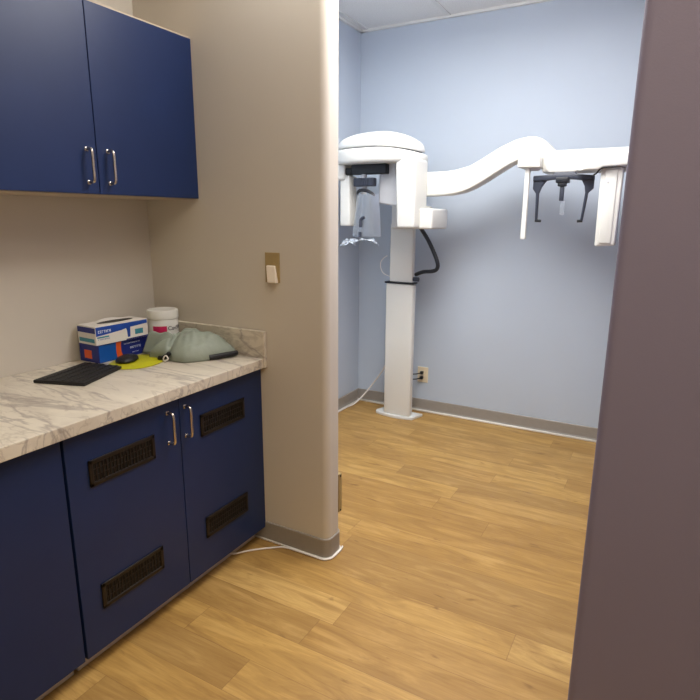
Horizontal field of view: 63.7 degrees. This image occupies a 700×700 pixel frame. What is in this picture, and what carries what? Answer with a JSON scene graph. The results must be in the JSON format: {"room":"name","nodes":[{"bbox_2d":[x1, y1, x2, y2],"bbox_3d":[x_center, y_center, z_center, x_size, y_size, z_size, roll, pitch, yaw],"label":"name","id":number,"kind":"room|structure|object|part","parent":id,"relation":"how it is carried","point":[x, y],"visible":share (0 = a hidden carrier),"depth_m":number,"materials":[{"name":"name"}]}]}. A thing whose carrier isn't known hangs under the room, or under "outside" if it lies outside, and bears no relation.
{"room":"radiology room","nodes":[
{"label":"radiology room","id":0,"kind":"room"},
{"bbox_2d":[147,318,178,333],"bbox_3d":[-0.839,-0.075,2.539,0.130,0.142,0.130,8,15,28],"label":"label","id":1,"kind":"object","parent":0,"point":[160,325],"depth_m":2.47,"materials":[{"name":"white paper"}]},
{"bbox_2d":[0,0,360,397],"bbox_3d":[-1.325,-0.423,2.100,0.200,2.756,5.650,8,15,28],"label":"wall","id":2,"kind":"structure","parent":0,"point":[66,262],"depth_m":2.32,"materials":[{"name":"beige paint"}]},
{"bbox_2d":[0,0,198,199],"bbox_3d":[-0.997,-0.876,2.008,0.353,0.630,0.939,8,15,28],"label":"upper cabinet","id":3,"kind":"object","parent":2,"relation":"attached to","point":[96,99],"visible":1,"depth_m":1.93,"materials":[{"name":"blue laminate"}]},
{"bbox_3d":[-1.000,-0.812,1.738,0.018,0.622,0.448,8,15,28],"label":"door","id":4,"kind":"part","parent":3,"relation":"part of","materials":[{"name":"blue laminate"}]},
{"bbox_3d":[-0.888,-0.633,1.933,0.036,0.123,0.014,8,15,28],"label":"handle","id":5,"kind":"part","parent":3,"relation":"part of","materials":[{"name":"silver metal"}]},
{"bbox_3d":[-1.023,-0.575,2.090,0.296,0.005,0.934,8,15,28],"label":"panel","id":6,"kind":"part","parent":3,"relation":"part of","materials":[{"name":"wood"}]},
{"bbox_3d":[-0.846,-0.650,2.007,0.036,0.123,0.014,8,15,28],"label":"handle","id":7,"kind":"part","parent":3,"relation":"part of","materials":[{"name":"silver metal"}]},
{"bbox_3d":[-0.771,-0.904,2.139,0.018,0.622,0.486,8,15,28],"label":"door","id":8,"kind":"part","parent":3,"relation":"part of","materials":[{"name":"blue laminate"}]},
{"bbox_2d":[338,388,357,410],"bbox_3d":[-0.388,0.547,3.826,0.025,0.095,1.880,8,15,28],"label":"baseboard","id":9,"kind":"structure","parent":2,"relation":"attached to","point":[350,398],"depth_m":4.48,"materials":[{"name":"grey plastic"}]},
{"bbox_2d":[132,0,337,538],"bbox_3d":[-0.480,-0.493,2.418,0.958,2.756,0.110,8,15,28],"label":"wall partition","id":10,"kind":"structure","parent":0,"point":[265,72],"depth_m":2.28,"materials":[{"name":"beige paint"}]},
{"bbox_2d":[265,252,279,282],"bbox_3d":[-0.320,-0.332,2.282,0.072,0.121,0.029,8,15,28],"label":"light switch","id":11,"kind":"object","parent":10,"relation":"attached to","point":[272,260],"visible":1,"depth_m":2.28,"materials":[{"name":"beige plastic"}]},
{"bbox_2d":[255,521,340,558],"bbox_3d":[-0.438,0.810,2.693,0.872,0.094,0.137,8,15,28],"label":"baseboard","id":12,"kind":"structure","parent":10,"relation":"attached to","point":[274,533],"depth_m":2.51,"materials":[{"name":"grey plastic"}]},
{"bbox_2d":[338,472,341,511],"bbox_3d":[-0.050,0.627,2.486,0.024,0.180,0.022,8,15,28],"label":"wall plate","id":13,"kind":"object","parent":10,"relation":"attached to","point":[339,473],"visible":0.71,"depth_m":2.48,"materials":[{"name":"brown metal"}]},
{"bbox_2d":[41,400,595,699],"bbox_3d":[0.349,1.189,1.514,4.050,0.100,5.650,8,15,28],"label":"floor","id":14,"kind":"structure","parent":0,"point":[456,573],"depth_m":2.23,"materials":[{"name":"brown wood"}]},
{"bbox_2d":[0,442,85,699],"bbox_3d":[-1.485,0.770,1.221,0.622,0.829,1.529,8,15,28],"label":"base cabinet","id":15,"kind":"object","parent":14,"relation":"on","point":[42,646],"visible":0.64,"depth_m":1.61,"materials":[{"name":"blue laminate"}]},
{"bbox_2d":[0,320,266,462],"bbox_3d":[-1.240,0.201,1.498,0.658,0.157,2.463,8,15,28],"label":"countertop","id":16,"kind":"structure","parent":15,"relation":"on","point":[33,416],"depth_m":1.92,"materials":[{"name":"stone"}]},
{"bbox_2d":[33,362,121,385],"bbox_3d":[-1.001,0.088,2.117,0.205,0.014,0.269,4,14,14],"label":"keyboard","id":17,"kind":"object","parent":16,"relation":"on","point":[83,374],"visible":1,"depth_m":2.08,"materials":[{"name":"plastic"}]},
{"bbox_2d":[79,336,146,363],"bbox_3d":[-1.004,-0.012,2.415,0.119,0.074,0.259,8,15,28],"label":"glove box","id":18,"kind":"object","parent":16,"relation":"on","point":[99,354],"visible":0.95,"depth_m":2.33,"materials":[{"name":"blue cardboard"}]},
{"bbox_2d":[84,349,91,358],"bbox_3d":[-1.073,0.017,2.310,0.045,0.035,0.002,8,15,28],"label":"print","id":19,"kind":"object","parent":18,"relation":"attached to","point":[87,352],"depth_m":2.31},
{"bbox_3d":[-0.994,0.011,2.317,0.002,0.070,0.085,8,15,28],"label":"light blue panel","id":20,"kind":"part","parent":18,"relation":"part of","materials":[{"name":"blue cardboard"}]},
{"bbox_2d":[77,316,147,345],"bbox_3d":[-0.999,-0.089,2.382,0.121,0.088,0.252,8,15,31],"label":"glove box","id":21,"kind":"object","parent":18,"relation":"on","point":[108,330],"visible":1,"depth_m":2.33,"materials":[{"name":"white cardboard"}]},
{"bbox_2d":[79,337,94,342],"bbox_3d":[-1.066,-0.041,2.285,0.100,0.016,0.002,8,15,31],"label":"print","id":22,"kind":"object","parent":21,"relation":"attached to","point":[81,339],"depth_m":2.28},
{"bbox_2d":[135,328,142,333],"bbox_3d":[-0.906,-0.083,2.421,0.002,0.022,0.040,8,15,31],"label":"print","id":23,"kind":"object","parent":21,"relation":"on","point":[137,330],"depth_m":2.42},
{"bbox_2d":[109,354,165,369],"bbox_3d":[-0.873,0.047,2.320,0.206,0.004,0.249,8,15,28],"label":"mat","id":24,"kind":"object","parent":16,"relation":"on","point":[144,360],"visible":0.5,"depth_m":2.28,"materials":[{"name":"yellow plastic"}]},
{"bbox_2d":[115,354,138,363],"bbox_3d":[-0.917,0.032,2.318,0.080,0.026,0.120,1,13,2],"label":"computer mouse","id":25,"kind":"object","parent":24,"relation":"on","point":[126,358],"visible":1,"depth_m":2.29,"materials":[{"name":"black plastic"}]},
{"bbox_2d":[146,307,178,333],"bbox_3d":[-0.838,-0.095,2.535,0.136,0.182,0.136,8,15,28],"label":"wipes canister","id":26,"kind":"object","parent":16,"relation":"on","point":[160,319],"visible":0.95,"depth_m":2.47,"materials":[{"name":"white plastic"}]},
{"bbox_3d":[-0.838,-0.164,2.518,0.136,0.040,0.136,8,15,28],"label":"lid","id":27,"kind":"part","parent":26,"relation":"part of","materials":[{"name":"white plastic"}]},
{"bbox_2d":[142,328,237,362],"bbox_3d":[-0.691,-0.029,2.402,0.374,0.116,0.256,8,15,28],"label":"pouch","id":28,"kind":"object","parent":16,"relation":"on","point":[189,345],"visible":1,"depth_m":2.36,"materials":[{"name":"green fabric"}]},
{"bbox_2d":[59,369,264,670],"bbox_3d":[-0.869,0.531,2.262,0.658,0.829,0.932,8,15,28],"label":"base cabinet","id":29,"kind":"object","parent":14,"relation":"on","point":[159,497],"visible":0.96,"depth_m":2.00,"materials":[{"name":"blue laminate"}]},
{"bbox_2d":[87,434,155,487],"bbox_3d":[-0.737,0.358,1.838,0.007,0.088,0.258,8,15,28],"label":"vent grille","id":30,"kind":"object","parent":29,"relation":"attached to","point":[111,464],"depth_m":1.83,"materials":[{"name":"brown metal"}]},
{"bbox_3d":[-0.736,0.582,1.918,0.018,0.754,0.450,8,15,28],"label":"door","id":31,"kind":"part","parent":29,"relation":"part of","materials":[{"name":"blue laminate"}]},
{"bbox_2d":[101,546,164,608],"bbox_3d":[-0.739,0.775,1.935,0.007,0.090,0.258,8,15,28],"label":"vent grille","id":32,"kind":"object","parent":29,"relation":"attached to","point":[133,575],"depth_m":1.93,"materials":[{"name":"brown metal"}]},
{"bbox_3d":[-0.629,0.278,1.987,0.036,0.126,0.014,8,15,28],"label":"handle","id":33,"kind":"part","parent":29,"relation":"part of","materials":[{"name":"silver metal"}]},
{"bbox_3d":[-0.588,0.262,2.058,0.036,0.126,0.014,8,15,28],"label":"handle","id":34,"kind":"part","parent":29,"relation":"part of","materials":[{"name":"silver metal"}]},
{"bbox_3d":[-0.510,0.491,2.314,0.018,0.754,0.474,8,15,28],"label":"door","id":35,"kind":"part","parent":29,"relation":"part of","materials":[{"name":"blue laminate"}]},
{"bbox_2d":[200,397,244,436],"bbox_3d":[-0.504,0.264,2.245,0.007,0.088,0.256,8,15,28],"label":"vent grille","id":36,"kind":"object","parent":29,"relation":"attached to","point":[219,417],"depth_m":2.24,"materials":[{"name":"brown metal"}]},
{"bbox_2d":[206,492,248,537],"bbox_3d":[-0.506,0.681,2.342,0.007,0.090,0.256,8,15,28],"label":"vent grille","id":37,"kind":"object","parent":29,"relation":"attached to","point":[227,513],"depth_m":2.34,"materials":[{"name":"brown metal"}]},
{"bbox_2d":[229,546,342,559],"bbox_3d":[-0.288,0.888,2.492,0.518,0.032,0.106,0,13,-1],"label":"cord","id":38,"kind":"object","parent":14,"relation":"on","point":[332,557],"visible":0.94,"depth_m":2.51,"materials":[{"name":"white plastic"}]},
{"bbox_2d":[338,365,384,411],"bbox_3d":[-0.069,0.295,4.223,0.765,0.406,0.286,-9,16,-34],"label":"cable","id":39,"kind":"object","parent":14,"relation":"on","point":[384,365],"visible":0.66,"depth_m":4.46,"materials":[{"name":"white plastic"}]},
{"bbox_2d":[338,131,628,419],"bbox_3d":[0.795,-0.351,3.547,1.850,1.980,0.610,8,15,28],"label":"machine","id":40,"kind":"object","parent":14,"relation":"on","point":[406,183],"visible":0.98,"depth_m":3.42,"materials":[{"name":"white plastic"}]},
{"bbox_2d":[342,238,376,244],"bbox_3d":[0.047,-0.693,3.618,0.279,0.059,0.077,8,15,28],"label":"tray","id":41,"kind":"object","parent":40,"relation":"on","point":[344,241],"depth_m":3.60,"materials":[{"name":"white"}]},
{"bbox_3d":[0.075,-0.808,3.545,0.038,0.072,0.022,3,13,12],"label":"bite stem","id":42,"kind":"part","parent":40,"relation":"part of","materials":[{"name":"black plastic"}]},
{"bbox_3d":[0.094,-1.063,3.571,0.142,0.052,0.054,8,15,28],"label":"adjusting knob","id":43,"kind":"part","parent":40,"relation":"part of","materials":[{"name":"black plastic"}]},
{"bbox_3d":[0.261,-1.046,3.575,0.130,0.265,0.090,8,15,28],"label":"tube window panel","id":44,"kind":"part","parent":40,"relation":"part of","materials":[{"name":"grey plastic"}]},
{"bbox_3d":[0.359,0.484,4.265,0.349,0.022,0.140,8,15,28],"label":"floor plate","id":45,"kind":"part","parent":40,"relation":"part of","materials":[{"name":"white plastic"}]},
{"bbox_3d":[0.799,-1.090,3.384,0.940,0.315,0.125,8,15,28],"label":"arm","id":46,"kind":"part","parent":40,"relation":"part of","materials":[{"name":"white plastic"}]},
{"bbox_3d":[0.978,-0.815,3.142,0.031,0.390,0.031,8,15,28],"label":"support rod","id":47,"kind":"part","parent":40,"relation":"part of","materials":[{"name":"white plastic"}]},
{"bbox_3d":[1.059,-0.840,3.144,0.079,0.227,0.032,8,15,28],"label":"ear arm","id":48,"kind":"part","parent":40,"relation":"part of","materials":[{"name":"black plastic"}]},
{"bbox_3d":[1.151,-0.855,3.063,0.022,0.086,0.020,8,15,28],"label":"post","id":49,"kind":"part","parent":40,"relation":"part of","materials":[{"name":"black plastic"}]},
{"bbox_3d":[1.178,-0.996,3.030,0.240,0.075,0.025,8,15,28],"label":"beam panel","id":50,"kind":"part","parent":40,"relation":"part of","materials":[{"name":"white plastic"}]},
{"bbox_3d":[1.262,-0.813,3.034,0.080,0.227,0.032,8,15,28],"label":"ear arm","id":51,"kind":"part","parent":40,"relation":"part of","materials":[{"name":"black plastic"}]},
{"bbox_3d":[1.352,-0.744,2.944,0.107,0.399,0.060,8,15,28],"label":"sensor panel","id":52,"kind":"part","parent":40,"relation":"part of","materials":[{"name":"white plastic"}]},
{"bbox_2d":[338,0,528,29],"bbox_3d":[0.364,-1.592,0.865,4.050,0.100,5.650,8,15,28],"label":"ceiling","id":53,"kind":"structure","parent":0,"point":[369,13],"depth_m":3.60,"materials":[{"name":"paint"}]},
{"bbox_2d":[358,0,644,427],"bbox_3d":[1.787,-0.731,3.488,3.850,2.756,0.135,8,15,28],"label":"wall","id":54,"kind":"structure","parent":0,"point":[506,322],"depth_m":3.80,"materials":[{"name":"blue paint"}]},
{"bbox_2d":[417,366,427,382],"bbox_3d":[0.557,0.188,4.319,0.084,0.120,0.010,8,15,28],"label":"power outlet","id":55,"kind":"object","parent":54,"relation":"attached to","point":[425,369],"visible":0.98,"depth_m":4.31,"materials":[{"name":"beige plastic"}]},
{"bbox_2d":[338,0,553,32],"bbox_3d":[0.499,-1.973,2.753,2.010,0.016,1.885,8,15,28],"label":"trim","id":56,"kind":"structure","parent":54,"relation":"attached to","point":[448,15],"depth_m":3.71,"materials":[{"name":"white metal"}]},
{"bbox_2d":[358,388,597,442],"bbox_3d":[0.936,0.479,4.156,2.010,0.099,0.032,8,15,28],"label":"baseboard","id":57,"kind":"structure","parent":54,"relation":"attached to","point":[586,433],"depth_m":4.09,"materials":[{"name":"grey plastic"}]},
{"bbox_2d":[567,0,699,699],"bbox_3d":[1.917,-0.349,1.857,1.690,2.756,2.665,8,15,28],"label":"wall","id":58,"kind":"structure","parent":0,"point":[637,637],"depth_m":1.15,"materials":[{"name":"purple paint"}]}
]}

